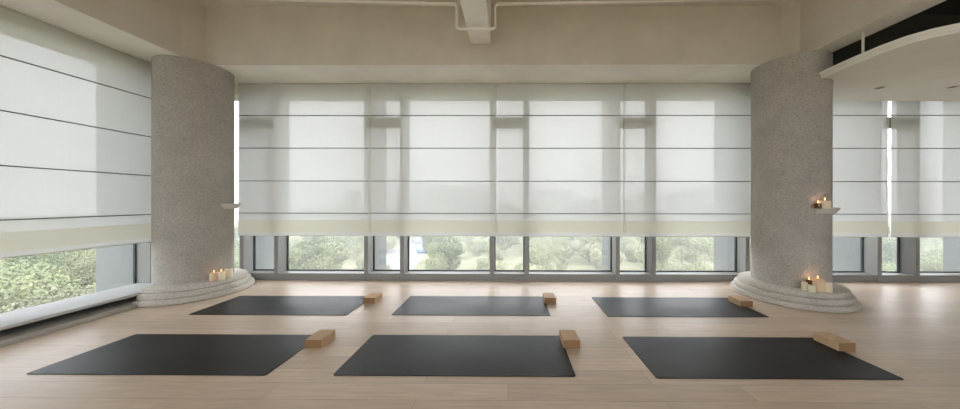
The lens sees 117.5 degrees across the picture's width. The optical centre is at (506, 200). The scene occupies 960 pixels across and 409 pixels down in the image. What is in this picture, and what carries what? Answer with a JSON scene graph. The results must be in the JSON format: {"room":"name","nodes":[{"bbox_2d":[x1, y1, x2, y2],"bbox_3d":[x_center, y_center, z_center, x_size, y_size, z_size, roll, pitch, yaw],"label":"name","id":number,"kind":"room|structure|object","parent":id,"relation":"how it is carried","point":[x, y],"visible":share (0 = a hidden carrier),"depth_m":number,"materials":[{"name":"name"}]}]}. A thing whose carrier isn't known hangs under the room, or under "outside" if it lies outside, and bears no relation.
{"room":"exercise studio","nodes":[
{"label":"exercise studio","id":0,"kind":"room"},
{"bbox_2d":[235,86,238,100],"bbox_3d":[1.983,-0.697,4.952,14.500,4.050,0.370,0,0,0],"label":"wall","id":1,"kind":"structure","parent":0,"point":[236,87],"depth_m":4.84,"materials":[{"name":"paint"}]},
{"bbox_2d":[240,236,363,279],"bbox_3d":[-3.381,-0.173,5.182,2.066,4.185,0.760,0,0,0],"label":"window","id":2,"kind":"structure","parent":1,"relation":"in","point":[263,257],"depth_m":4.88,"materials":[{"name":"silver metal"}]},
{"bbox_2d":[364,236,489,280],"bbox_3d":[-1.308,-0.170,5.169,2.079,4.185,0.760,0,0,0],"label":"window","id":3,"kind":"structure","parent":1,"relation":"in","point":[374,246],"depth_m":4.82,"materials":[{"name":"silver metal"}]},
{"bbox_2d":[490,220,615,280],"bbox_3d":[0.765,-0.166,5.155,2.067,4.185,0.760,0,0,0],"label":"window","id":4,"kind":"structure","parent":1,"relation":"in","point":[525,274],"depth_m":4.79,"materials":[{"name":"silver metal"}]},
{"bbox_2d":[602,237,737,281],"bbox_3d":[2.859,-0.163,5.141,2.121,4.185,0.760,0,0,0],"label":"window","id":5,"kind":"structure","parent":1,"relation":"in","point":[649,273],"depth_m":4.78,"materials":[{"name":"silver metal"}]},
{"bbox_2d":[714,237,876,281],"bbox_3d":[4.990,-0.160,5.128,2.141,4.185,0.760,0,0,0],"label":"window","id":6,"kind":"structure","parent":1,"relation":"in","point":[723,246],"depth_m":4.93,"materials":[{"name":"silver metal"}]},
{"bbox_2d":[833,117,959,281],"bbox_3d":[7.169,-0.156,5.114,2.217,4.185,0.760,0,0,0],"label":"window","id":7,"kind":"structure","parent":1,"relation":"in","point":[846,250],"depth_m":4.89,"materials":[{"name":"silver metal"}]},
{"bbox_2d":[833,101,888,236],"bbox_3d":[5.093,-0.651,4.691,2.095,2.480,0.052,0,0,0],"label":"blind","id":8,"kind":"object","parent":7,"relation":"attached to","point":[860,128],"visible":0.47,"depth_m":4.68,"materials":[{"name":"fabric"}]},
{"bbox_2d":[890,101,959,236],"bbox_3d":[7.210,-0.647,4.684,2.044,2.480,0.039,0,0,0],"label":"blind","id":9,"kind":"object","parent":7,"relation":"attached to","point":[925,135],"visible":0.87,"depth_m":4.67,"materials":[{"name":"fabric"}]},
{"bbox_2d":[420,236,449,251],"bbox_3d":[-11.442,7.186,46.190,4.526,6.242,5.026,0,0,-21],"label":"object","id":10,"kind":"object","parent":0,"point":[426,240],"visible":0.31,"depth_m":44.54,"materials":[{"name":"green plant"}]},
{"bbox_2d":[0,280,959,408],"bbox_3d":[2.073,1.453,0.076,14.250,0.250,9.780,0,0,0],"label":"floor","id":11,"kind":"structure","parent":0,"point":[910,331],"depth_m":2.55,"materials":[{"name":"brown wood"}]},
{"bbox_2d":[0,296,136,346],"bbox_3d":[-4.783,1.292,-0.119,0.440,0.050,8.900,0,0,0],"label":"plinth","id":12,"kind":"object","parent":11,"relation":"on","point":[38,328],"visible":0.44,"depth_m":3.06,"materials":[{"name":"wood"}]},
{"bbox_2d":[27,334,310,375],"bbox_3d":[-2.732,1.318,2.529,1.838,0.005,0.660,0,0,0],"label":"yoga mat","id":13,"kind":"object","parent":11,"relation":"on","point":[137,354],"visible":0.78,"depth_m":2.45,"materials":[{"name":"black rubber"}]},
{"bbox_2d":[132,55,254,306],"bbox_3d":[-4.390,-0.296,4.219,1.059,3.229,1.289,0,0,0],"label":"column","id":14,"kind":"structure","parent":11,"relation":"on","point":[193,100],"depth_m":3.90,"materials":[{"name":"concrete"}]},
{"bbox_2d":[209,270,217,280],"bbox_3d":[-4.051,1.033,4.025,0.092,0.151,0.092,0,0,0],"label":"candle","id":15,"kind":"object","parent":14,"relation":"on","point":[213,276],"visible":1,"depth_m":4.00,"materials":[{"name":"beige wax"}]},
{"bbox_2d":[217,269,225,279],"bbox_3d":[-3.997,1.033,4.073,0.088,0.151,0.088,0,0,0],"label":"candle","id":16,"kind":"object","parent":14,"relation":"on","point":[222,274],"visible":1,"depth_m":4.05,"materials":[{"name":"beige wax"}]},
{"bbox_2d":[224,268,232,277],"bbox_3d":[-4.012,1.045,4.195,0.092,0.126,0.092,0,0,0],"label":"candle","id":17,"kind":"object","parent":14,"relation":"on","point":[229,272],"visible":0.92,"depth_m":4.17,"materials":[{"name":"beige wax"}]},
{"bbox_2d":[220,203,240,208],"bbox_3d":[-4.072,0.081,4.334,0.151,0.075,0.320,0,0,-15],"label":"wall shelf","id":18,"kind":"object","parent":14,"relation":"attached to","point":[228,205],"visible":1,"depth_m":4.25,"materials":[{"name":"stone"}]},
{"bbox_2d":[189,296,364,314],"bbox_3d":[-2.758,1.318,3.678,1.838,0.005,0.660,0,0,0],"label":"yoga mat","id":19,"kind":"object","parent":11,"relation":"on","point":[240,305],"visible":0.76,"depth_m":3.61,"materials":[{"name":"black rubber"}]},
{"bbox_2d":[305,329,334,347],"bbox_3d":[-1.729,1.284,2.704,0.150,0.077,0.215,0,0,0],"label":"block","id":20,"kind":"object","parent":11,"relation":"on","point":[319,339],"visible":1,"depth_m":2.64,"materials":[{"name":"brown wood"}]},
{"bbox_2d":[363,293,381,303],"bbox_3d":[-1.757,1.284,3.828,0.150,0.077,0.215,0,0,0],"label":"block","id":21,"kind":"object","parent":11,"relation":"on","point":[372,298],"visible":1,"depth_m":3.73,"materials":[{"name":"brown wood"}]},
{"bbox_2d":[333,335,574,376],"bbox_3d":[-0.395,1.322,2.519,1.838,0.005,0.660,0,0,0],"label":"yoga mat","id":22,"kind":"object","parent":11,"relation":"on","point":[380,355],"visible":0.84,"depth_m":2.44,"materials":[{"name":"black rubber"}]},
{"bbox_2d":[392,296,549,315],"bbox_3d":[-0.410,1.322,3.677,1.838,0.005,0.660,0,0,0],"label":"yoga mat","id":23,"kind":"object","parent":11,"relation":"on","point":[414,305],"visible":0.86,"depth_m":3.62,"materials":[{"name":"black rubber"}]},
{"bbox_2d":[543,293,555,303],"bbox_3d":[0.565,1.287,3.838,0.150,0.077,0.215,0,0,0],"label":"block","id":24,"kind":"object","parent":11,"relation":"on","point":[549,298],"visible":1,"depth_m":3.74,"materials":[{"name":"brown wood"}]},
{"bbox_2d":[559,330,579,348],"bbox_3d":[0.586,1.287,2.706,0.150,0.077,0.215,0,0,0],"label":"block","id":25,"kind":"object","parent":11,"relation":"on","point":[569,339],"visible":1,"depth_m":2.63,"materials":[{"name":"brown wood"}]},
{"bbox_2d":[592,297,768,316],"bbox_3d":[2.077,1.326,3.642,1.838,0.005,0.660,0,0,0],"label":"yoga mat","id":26,"kind":"object","parent":11,"relation":"on","point":[611,306],"visible":1,"depth_m":3.59,"materials":[{"name":"black rubber"}]},
{"bbox_2d":[728,295,752,306],"bbox_3d":[3.000,1.291,3.732,0.150,0.077,0.215,0,0,0],"label":"block","id":27,"kind":"object","parent":11,"relation":"on","point":[738,300],"visible":1,"depth_m":3.68,"materials":[{"name":"brown wood"}]},
{"bbox_2d":[623,337,903,379],"bbox_3d":[2.039,1.326,2.490,1.838,0.005,0.660,0,0,0],"label":"yoga mat","id":28,"kind":"object","parent":11,"relation":"on","point":[665,357],"visible":0.88,"depth_m":2.42,"materials":[{"name":"black rubber"}]},
{"bbox_2d":[730,50,861,312],"bbox_3d":[3.957,-0.283,4.075,1.299,3.229,1.299,0,0,-5],"label":"column","id":29,"kind":"structure","parent":11,"relation":"on","point":[791,243],"depth_m":3.75,"materials":[{"name":"concrete"}]},
{"bbox_2d":[801,281,807,290],"bbox_3d":[3.720,1.064,3.628,0.058,0.113,0.058,0,0,0],"label":"candle","id":30,"kind":"object","parent":29,"relation":"on","point":[804,285],"visible":1,"depth_m":3.61,"materials":[{"name":"beige wax"}]},
{"bbox_2d":[808,284,815,292],"bbox_3d":[3.750,1.076,3.570,0.068,0.090,0.068,0,0,0],"label":"candle","id":31,"kind":"object","parent":29,"relation":"on","point":[811,288],"visible":1,"depth_m":3.55,"materials":[{"name":"beige wax"}]},
{"bbox_2d":[811,276,824,291],"bbox_3d":[3.862,1.025,3.606,0.116,0.193,0.116,0,0,0],"label":"candle","id":32,"kind":"object","parent":29,"relation":"on","point":[820,283],"visible":0.94,"depth_m":3.56,"materials":[{"name":"beige wax"}]},
{"bbox_2d":[811,207,840,213],"bbox_3d":[4.024,0.126,3.626,0.336,0.075,0.161,0,0,-9],"label":"wall shelf","id":33,"kind":"object","parent":29,"relation":"attached to","point":[833,210],"visible":0.9,"depth_m":3.59,"materials":[{"name":"stone"}]},
{"bbox_2d":[814,201,821,208],"bbox_3d":[3.881,0.048,3.621,0.068,0.105,0.068,0,0,0],"label":"candle","id":34,"kind":"object","parent":33,"relation":"on","point":[816,206],"visible":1,"depth_m":3.60,"materials":[{"name":"brown wax"}]},
{"bbox_2d":[818,198,830,208],"bbox_3d":[3.946,0.030,3.603,0.108,0.141,0.108,0,0,0],"label":"candle","id":35,"kind":"object","parent":33,"relation":"on","point":[825,204],"visible":0.94,"depth_m":3.56,"materials":[{"name":"beige wax"}]},
{"bbox_2d":[825,281,832,292],"bbox_3d":[3.942,1.058,3.575,0.094,0.126,0.094,0,0,0],"label":"candle","id":36,"kind":"object","parent":29,"relation":"on","point":[828,285],"visible":0.76,"depth_m":3.54,"materials":[{"name":"beige wax"}]},
{"bbox_2d":[813,332,855,351],"bbox_3d":[2.996,1.291,2.662,0.150,0.077,0.215,0,0,0],"label":"block","id":37,"kind":"object","parent":11,"relation":"on","point":[838,343],"visible":1,"depth_m":2.62,"materials":[{"name":"brown wood"}]},
{"bbox_2d":[193,0,790,6],"bbox_3d":[1.956,-2.822,0.152,14.500,0.200,9.930,0,0,0],"label":"ceiling","id":38,"kind":"structure","parent":0,"point":[206,3],"depth_m":4.03,"materials":[{"name":"paint"}]},
{"bbox_2d":[0,0,242,85],"bbox_3d":[-4.652,-2.322,0.135,0.748,0.820,9.410,0,0,0],"label":"wall","id":39,"kind":"structure","parent":38,"relation":"attached to","point":[141,29],"depth_m":3.45,"materials":[{"name":"paint"}]},
{"bbox_2d":[0,6,150,258],"bbox_3d":[-4.953,-0.667,3.042,0.052,2.480,2.040,0,0,0],"label":"blind","id":40,"kind":"object","parent":39,"relation":"hanging from","point":[75,110],"visible":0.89,"depth_m":3.29,"materials":[{"name":"fabric"}]},
{"bbox_2d":[460,0,490,43],"bbox_3d":[-0.392,-2.461,-0.257,0.290,0.530,8.680,0,0,0],"label":"ceiling beam","id":41,"kind":"structure","parent":38,"relation":"attached to","point":[477,13],"depth_m":3.58,"materials":[{"name":"paint"}]},
{"bbox_2d":[206,6,780,83],"bbox_3d":[-0.205,-2.315,4.447,8.215,0.820,0.730,0,0,0],"label":"beam","id":42,"kind":"structure","parent":38,"relation":"attached to","point":[529,44],"depth_m":4.09,"materials":[{"name":"paint"}]},
{"bbox_2d":[238,84,370,235],"bbox_3d":[-3.289,-0.664,4.745,2.174,2.480,0.052,0,0,0],"label":"blind","id":43,"kind":"object","parent":42,"relation":"hanging from","point":[304,154],"visible":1,"depth_m":4.74,"materials":[{"name":"fabric"}]},
{"bbox_2d":[371,84,496,235],"bbox_3d":[-1.177,-0.661,4.732,2.055,2.480,0.052,0,0,0],"label":"blind","id":44,"kind":"object","parent":42,"relation":"hanging from","point":[434,146],"visible":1,"depth_m":4.72,"materials":[{"name":"fabric"}]},
{"bbox_2d":[497,83,625,236],"bbox_3d":[0.885,-0.658,4.718,2.076,2.480,0.052,0,0,0],"label":"blind","id":45,"kind":"object","parent":42,"relation":"hanging from","point":[561,146],"visible":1,"depth_m":4.71,"materials":[{"name":"fabric"}]},
{"bbox_2d":[625,83,750,236],"bbox_3d":[2.935,-0.654,4.712,2.029,2.480,0.039,0,0,0],"label":"blind","id":46,"kind":"object","parent":42,"relation":"hanging from","point":[688,145],"visible":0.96,"depth_m":4.70,"materials":[{"name":"fabric"}]},
{"bbox_2d":[251,0,788,30],"bbox_3d":[-0.211,-2.440,3.618,8.216,0.571,0.170,0,0,0],"label":"ceiling pipe","id":47,"kind":"object","parent":38,"relation":"hanging from","point":[423,3],"visible":1,"depth_m":3.64,"materials":[{"name":"white paint"}]},
{"bbox_2d":[749,0,945,82],"bbox_3d":[6.403,-2.305,0.063,5.202,0.820,9.410,0,0,0],"label":"wall","id":48,"kind":"structure","parent":38,"relation":"attached to","point":[806,25],"depth_m":3.46,"materials":[{"name":"paint"}]},
{"bbox_2d":[832,0,959,65],"bbox_3d":[6.577,-2.303,-0.215,4.830,0.816,8.835,0,0,0],"label":"ceiling","id":49,"kind":"structure","parent":38,"relation":"attached to","point":[945,13],"depth_m":4.16,"materials":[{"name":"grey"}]},
{"bbox_2d":[819,23,959,100],"bbox_3d":[6.436,-2.095,3.398,5.080,1.120,2.179,0,0,0],"label":"ceiling canopy","id":50,"kind":"object","parent":49,"relation":"hanging from","point":[920,66],"visible":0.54,"depth_m":3.46,"materials":[{"name":"paint"}]},
{"bbox_2d":[920,237,942,249],"bbox_3d":[67.325,7.356,46.033,4.464,6.156,4.957,0,0,12],"label":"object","id":51,"kind":"object","parent":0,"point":[924,241],"visible":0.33,"depth_m":45.58,"materials":[{"name":"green plant"}]},
{"bbox_3d":[-5.183,-0.708,0.209,0.370,4.050,9.950,0,0,0],"label":"wall","id":52,"kind":"structure","parent":0,"visible":0},
{"bbox_2d":[0,283,153,330],"bbox_3d":[-4.906,1.173,2.067,0.565,0.032,4.311,0,0,0],"label":"sill","id":53,"kind":"structure","parent":52,"relation":"attached to","point":[15,318],"depth_m":3.20,"materials":[{"name":"white stone"}]},
{"bbox_2d":[96,225,150,291],"bbox_3d":[-5.370,-0.176,3.083,0.780,4.185,2.090,0,0,0],"label":"window","id":54,"kind":"structure","parent":52,"relation":"in","point":[121,265],"depth_m":4.07,"materials":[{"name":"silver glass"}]},
{"label":"outside","id":55,"kind":"structure","parent":0,"visible":0},
{"bbox_2d":[22,209,890,289],"bbox_3d":[10.698,10.592,109.933,620.000,0.500,620.000,0,0,0],"label":"ground","id":56,"kind":"structure","parent":55,"point":[514,254],"depth_m":49.97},
{"bbox_2d":[0,252,64,278],"bbox_3d":[-41.620,7.151,25.058,5.363,6.221,3.886,0,0,27],"label":"tree","id":57,"kind":"object","parent":56,"relation":"on","point":[51,259],"visible":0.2,"depth_m":25.08,"materials":[{"name":"green plant"}]},
{"bbox_2d":[0,265,89,313],"bbox_3d":[-30.589,7.263,18.603,4.543,6.039,5.880,0,0,24],"label":"tree","id":58,"kind":"object","parent":56,"relation":"on","point":[45,288],"visible":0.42,"depth_m":18.39,"materials":[{"name":"green plant"}]},
{"bbox_2d":[0,258,89,295],"bbox_3d":[-35.465,7.255,21.400,5.880,6.040,4.543,0,0,-40],"label":"tree","id":59,"kind":"object","parent":56,"relation":"on","point":[5,272],"visible":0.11,"depth_m":21.23,"materials":[{"name":"green plant"}]},
{"bbox_2d":[48,252,68,278],"bbox_3d":[-50.709,7.934,32.197,4.506,4.628,3.482,0,0,-29],"label":"tree","id":60,"kind":"object","parent":56,"relation":"on","point":[60,252],"visible":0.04,"depth_m":32.82,"materials":[{"name":"green plant"}]},
{"bbox_2d":[63,249,86,268],"bbox_3d":[-59.030,7.967,39.407,4.417,4.537,3.413,0,0,-39],"label":"tree","id":61,"kind":"object","parent":56,"relation":"on","point":[67,253],"visible":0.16,"depth_m":39.09,"materials":[{"name":"green plant"}]},
{"bbox_2d":[58,249,95,288],"bbox_3d":[-42.375,7.581,29.748,5.222,5.364,4.035,0,0,14],"label":"tree","id":62,"kind":"object","parent":56,"relation":"on","point":[85,269],"visible":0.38,"depth_m":28.71,"materials":[{"name":"green plant"}]},
{"bbox_2d":[80,283,95,294],"bbox_3d":[-33.290,8.546,24.930,4.576,3.466,3.254,0,0,-16],"label":"tree","id":63,"kind":"object","parent":56,"relation":"on","point":[92,289],"visible":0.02,"depth_m":23.94,"materials":[{"name":"green plant"}]},
{"bbox_2d":[234,227,239,249],"bbox_3d":[-46.286,7.273,51.061,4.796,5.957,4.319,0,0,0],"label":"tree","id":64,"kind":"object","parent":56,"relation":"on","point":[236,237],"visible":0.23,"depth_m":50.05,"materials":[{"name":"green plant"}]},
{"bbox_2d":[234,252,239,267],"bbox_3d":[-25.299,7.542,27.460,4.134,5.496,5.350,0,0,-14],"label":"tree","id":65,"kind":"object","parent":56,"relation":"on","point":[236,259],"visible":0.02,"depth_m":27.17,"materials":[{"name":"green plant"}]},
{"bbox_2d":[234,244,239,259],"bbox_3d":[-29.899,7.497,32.312,5.424,5.572,4.192,0,0,38],"label":"tree","id":66,"kind":"object","parent":56,"relation":"on","point":[237,249],"visible":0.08,"depth_m":31.86,"materials":[{"name":"green plant"}]},
{"bbox_2d":[289,236,302,249],"bbox_3d":[-35.584,8.049,49.465,5.314,4.453,3.841,0,0,-5],"label":"tree","id":67,"kind":"object","parent":56,"relation":"on","point":[293,240],"visible":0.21,"depth_m":48.43,"materials":[{"name":"green plant"}]},
{"bbox_2d":[296,236,312,240],"bbox_3d":[-37.593,7.551,54.319,4.092,5.439,5.296,0,0,6],"label":"tree","id":68,"kind":"object","parent":56,"relation":"on","point":[301,237],"visible":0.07,"depth_m":53.58,"materials":[{"name":"green plant"}]},
{"bbox_2d":[289,241,334,268],"bbox_3d":[-21.525,7.360,32.055,4.720,5.862,4.250,0,0,-24],"label":"tree","id":69,"kind":"object","parent":56,"relation":"on","point":[305,256],"visible":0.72,"depth_m":31.36,"materials":[{"name":"green plant"}]},
{"bbox_2d":[302,236,342,264],"bbox_3d":[-25.293,7.175,40.216,5.366,6.224,3.888,0,0,-25],"label":"tree","id":70,"kind":"object","parent":56,"relation":"on","point":[318,239],"visible":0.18,"depth_m":39.19,"materials":[{"name":"green plant"}]},
{"bbox_2d":[317,236,350,268],"bbox_3d":[-20.797,7.304,35.019,3.736,5.982,5.157,0,0,7],"label":"tree","id":71,"kind":"object","parent":56,"relation":"on","point":[336,249],"visible":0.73,"depth_m":34.65,"materials":[{"name":"green plant"}]},
{"bbox_2d":[346,238,352,249],"bbox_3d":[-28.365,7.805,56.354,4.828,4.959,3.731,0,0,-8],"label":"tree","id":72,"kind":"object","parent":56,"relation":"on","point":[347,244],"visible":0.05,"depth_m":54.76,"materials":[{"name":"green plant"}]},
{"bbox_2d":[350,236,363,253],"bbox_3d":[-25.932,7.804,51.700,3.738,4.969,4.838,0,0,-15],"label":"tree","id":73,"kind":"object","parent":56,"relation":"on","point":[357,243],"visible":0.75,"depth_m":50.80,"materials":[{"name":"green plant"}]},
{"bbox_2d":[356,252,363,268],"bbox_3d":[-20.913,8.979,42.927,2.474,2.635,3.479,0,0,-26],"label":"tree","id":74,"kind":"object","parent":56,"relation":"on","point":[360,260],"visible":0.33,"depth_m":42.08,"materials":[{"name":"green plant"}]},
{"bbox_2d":[386,236,395,250],"bbox_3d":[-23.674,8.364,56.874,3.328,3.859,4.605,0,0,26],"label":"tree","id":75,"kind":"object","parent":56,"relation":"on","point":[390,241],"visible":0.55,"depth_m":56.92,"materials":[{"name":"green plant"}]},
{"bbox_2d":[386,236,424,269],"bbox_3d":[-18.889,10.280,58.124,13.500,0.030,52.000,0,0,0],"label":"paving","id":76,"kind":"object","parent":56,"relation":"on","point":[393,255],"visible":0.2,"depth_m":54.24,"materials":[{"name":"grey"}]},
{"bbox_2d":[416,244,426,252],"bbox_3d":[-16.235,9.527,58.121,1.800,1.475,4.270,0,0,12],"label":"car","id":77,"kind":"object","parent":76,"relation":"on","point":[419,248],"visible":0.44,"depth_m":56.19,"materials":[{"name":"white paint"}]},
{"bbox_2d":[424,237,462,269],"bbox_3d":[-7.116,7.287,33.189,4.390,6.055,4.875,0,0,-11],"label":"tree","id":78,"kind":"object","parent":56,"relation":"on","point":[440,260],"visible":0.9,"depth_m":33.11,"materials":[{"name":"green plant"}]},
{"bbox_2d":[450,241,466,253],"bbox_3d":[-8.958,8.819,51.973,3.954,2.994,2.812,0,0,1],"label":"tree","id":79,"kind":"object","parent":56,"relation":"on","point":[464,246],"visible":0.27,"depth_m":51.50,"materials":[{"name":"green plant"}]},
{"bbox_2d":[454,236,465,241],"bbox_3d":[-10.395,8.111,64.413,3.312,4.403,4.286,0,0,1],"label":"tree","id":80,"kind":"object","parent":56,"relation":"on","point":[461,238],"visible":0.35,"depth_m":63.05,"materials":[{"name":"green plant"}]},
{"bbox_2d":[464,236,483,245],"bbox_3d":[-6.460,8.229,60.632,4.995,4.185,3.610,0,0,42],"label":"tree","id":81,"kind":"object","parent":56,"relation":"on","point":[468,239],"visible":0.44,"depth_m":59.93,"materials":[{"name":"green plant"}]},
{"bbox_2d":[469,237,489,254],"bbox_3d":[-5.120,8.555,55.290,4.220,3.536,3.050,0,0,-31],"label":"tree","id":82,"kind":"object","parent":56,"relation":"on","point":[478,244],"visible":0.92,"depth_m":54.25,"materials":[{"name":"green plant"}]},
{"bbox_2d":[476,255,489,269],"bbox_3d":[-2.525,8.804,38.248,2.626,3.045,3.634,0,0,-25],"label":"tree","id":83,"kind":"object","parent":56,"relation":"on","point":[481,265],"visible":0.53,"depth_m":37.88,"materials":[{"name":"green plant"}]},
{"bbox_2d":[482,243,504,261],"bbox_3d":[-1.960,8.343,44.948,3.860,3.965,2.983,0,0,-14],"label":"tree","id":84,"kind":"object","parent":56,"relation":"on","point":[500,256],"visible":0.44,"depth_m":44.49,"materials":[{"name":"green plant"}]},
{"bbox_2d":[485,261,507,269],"bbox_3d":[-1.529,8.712,34.499,2.788,3.232,3.857,0,0,-39],"label":"tree","id":85,"kind":"object","parent":56,"relation":"on","point":[499,266],"visible":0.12,"depth_m":34.06,"materials":[{"name":"green plant"}]},
{"bbox_2d":[496,236,513,256],"bbox_3d":[-0.467,7.817,53.801,3.637,5.016,4.038,0,0,9],"label":"tree","id":86,"kind":"object","parent":56,"relation":"on","point":[504,242],"visible":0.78,"depth_m":52.56,"materials":[{"name":"green plant"}]},
{"bbox_2d":[510,236,519,246],"bbox_3d":[0.943,8.527,64.382,4.310,3.612,3.115,0,0,38],"label":"tree","id":87,"kind":"object","parent":56,"relation":"on","point":[515,241],"visible":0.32,"depth_m":63.35,"materials":[{"name":"green plant"}]},
{"bbox_2d":[518,236,537,249],"bbox_3d":[4.440,7.042,54.614,4.114,6.586,5.678,0,0,11],"label":"tree","id":88,"kind":"object","parent":56,"relation":"on","point":[531,241],"visible":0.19,"depth_m":53.21,"materials":[{"name":"green plant"}]},
{"bbox_2d":[522,264,543,269],"bbox_3d":[3.414,8.419,29.912,4.579,3.837,3.310,0,0,33],"label":"tree","id":89,"kind":"object","parent":56,"relation":"on","point":[534,267],"visible":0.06,"depth_m":29.67,"materials":[{"name":"green plant"}]},
{"bbox_2d":[514,245,557,269],"bbox_3d":[3.594,7.733,34.503,5.068,5.206,3.916,0,0,39],"label":"tree","id":90,"kind":"object","parent":56,"relation":"on","point":[542,258],"visible":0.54,"depth_m":33.63,"materials":[{"name":"green plant"}]},
{"bbox_2d":[533,238,550,253],"bbox_3d":[5.987,8.119,46.523,4.323,4.441,3.341,0,0,10],"label":"tree","id":91,"kind":"object","parent":56,"relation":"on","point":[543,243],"visible":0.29,"depth_m":45.97,"materials":[{"name":"green plant"}]},
{"bbox_2d":[534,236,552,244],"bbox_3d":[7.761,7.853,59.978,3.746,4.979,4.848,0,0,-6],"label":"tree","id":92,"kind":"object","parent":56,"relation":"on","point":[549,238],"visible":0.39,"depth_m":58.72,"materials":[{"name":"green plant"}]},
{"bbox_2d":[545,244,567,269],"bbox_3d":[6.666,8.205,40.858,3.212,4.269,4.156,0,0,-8],"label":"tree","id":93,"kind":"object","parent":56,"relation":"on","point":[556,253],"visible":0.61,"depth_m":40.25,"materials":[{"name":"green plant"}]},
{"bbox_2d":[552,236,573,260],"bbox_3d":[9.393,7.930,49.103,3.633,4.830,4.702,0,0,8],"label":"tree","id":94,"kind":"object","parent":56,"relation":"on","point":[562,241],"visible":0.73,"depth_m":48.40,"materials":[{"name":"green plant"}]},
{"bbox_2d":[565,236,576,241],"bbox_3d":[13.270,7.769,61.915,4.152,5.157,3.739,0,0,24],"label":"tree","id":95,"kind":"object","parent":56,"relation":"on","point":[574,238],"visible":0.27,"depth_m":60.85,"materials":[{"name":"green plant"}]},
{"bbox_2d":[568,239,580,252],"bbox_3d":[12.123,8.794,54.845,4.111,3.113,2.923,0,0,40],"label":"tree","id":96,"kind":"object","parent":56,"relation":"on","point":[574,246],"visible":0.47,"depth_m":53.54,"materials":[{"name":"green plant"}]},
{"bbox_2d":[576,237,601,261],"bbox_3d":[14.272,7.509,48.660,4.280,5.690,5.539,0,0,40],"label":"tree","id":97,"kind":"object","parent":56,"relation":"on","point":[586,246],"visible":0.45,"depth_m":47.45,"materials":[{"name":"green plant"}]},
{"bbox_2d":[590,237,601,253],"bbox_3d":[15.767,7.014,45.290,5.757,6.678,4.171,0,0,-44],"label":"tree","id":98,"kind":"object","parent":56,"relation":"on","point":[598,241],"visible":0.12,"depth_m":44.89,"materials":[{"name":"green plant"}]},
{"bbox_2d":[590,249,622,268],"bbox_3d":[14.513,8.614,42.098,4.599,3.483,3.270,0,0,38],"label":"tree","id":99,"kind":"object","parent":56,"relation":"on","point":[596,260],"visible":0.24,"depth_m":41.85,"materials":[{"name":"green plant"}]},
{"bbox_2d":[620,237,638,249],"bbox_3d":[24.928,8.405,58.779,4.695,3.934,3.394,0,0,-35],"label":"tree","id":100,"kind":"object","parent":56,"relation":"on","point":[626,240],"visible":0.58,"depth_m":58.29,"materials":[{"name":"green plant"}]},
{"bbox_2d":[624,241,640,261],"bbox_3d":[21.874,8.696,49.731,4.412,3.341,3.137,0,0,-17],"label":"tree","id":101,"kind":"object","parent":56,"relation":"on","point":[628,250],"visible":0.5,"depth_m":48.71,"materials":[{"name":"green plant"}]},
{"bbox_2d":[633,237,677,269],"bbox_3d":[17.750,6.942,35.282,5.888,6.830,4.266,0,0,-30],"label":"tree","id":102,"kind":"object","parent":56,"relation":"on","point":[663,250],"visible":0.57,"depth_m":34.27,"materials":[{"name":"green plant"}]},
{"bbox_2d":[666,237,698,264],"bbox_3d":[26.170,7.145,43.401,4.029,6.450,5.561,0,0,8],"label":"tree","id":103,"kind":"object","parent":56,"relation":"on","point":[678,243],"visible":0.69,"depth_m":42.31,"materials":[{"name":"green plant"}]},
{"bbox_2d":[682,263,705,269],"bbox_3d":[18.866,8.296,29.482,4.018,4.127,3.105,0,0,21],"label":"tree","id":104,"kind":"object","parent":56,"relation":"on","point":[695,267],"visible":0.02,"depth_m":29.22,"materials":[{"name":"green plant"}]},
{"bbox_2d":[678,261,713,270],"bbox_3d":[22.404,8.728,34.021,4.330,3.279,3.079,0,0,22],"label":"tree","id":105,"kind":"object","parent":56,"relation":"on","point":[708,266],"visible":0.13,"depth_m":33.55,"materials":[{"name":"green plant"}]},
{"bbox_2d":[687,237,707,259],"bbox_3d":[30.634,7.979,46.679,3.611,4.800,4.673,0,0,-45],"label":"tree","id":106,"kind":"object","parent":56,"relation":"on","point":[695,247],"visible":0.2,"depth_m":46.12,"materials":[{"name":"green plant"}]},
{"bbox_2d":[692,237,713,265],"bbox_3d":[27.446,7.578,38.282,5.446,5.594,4.208,0,0,-5],"label":"tree","id":107,"kind":"object","parent":56,"relation":"on","point":[707,251],"visible":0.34,"depth_m":37.98,"materials":[{"name":"green plant"}]},
{"bbox_2d":[882,237,896,266],"bbox_3d":[48.778,7.455,37.573,4.276,5.897,4.748,0,0,-29],"label":"tree","id":108,"kind":"object","parent":56,"relation":"on","point":[889,249],"visible":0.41,"depth_m":36.38,"materials":[{"name":"green plant"}]},
{"bbox_2d":[882,260,896,270],"bbox_3d":[35.616,7.979,26.964,3.623,4.816,4.688,0,0,12],"label":"tree","id":109,"kind":"object","parent":56,"relation":"on","point":[884,268],"visible":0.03,"depth_m":26.97,"materials":[{"name":"green plant"}]},
{"bbox_2d":[920,247,942,270],"bbox_3d":[41.245,7.436,26.840,5.100,5.915,3.695,0,0,-24],"label":"tree","id":110,"kind":"object","parent":56,"relation":"on","point":[932,264],"visible":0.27,"depth_m":27.46,"materials":[{"name":"green plant"}]},
{"bbox_2d":[920,244,942,259],"bbox_3d":[61.596,8.343,41.838,3.136,4.169,4.059,0,0,-11],"label":"tree","id":111,"kind":"object","parent":56,"relation":"on","point":[930,248],"visible":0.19,"depth_m":41.96,"materials":[{"name":"green plant"}]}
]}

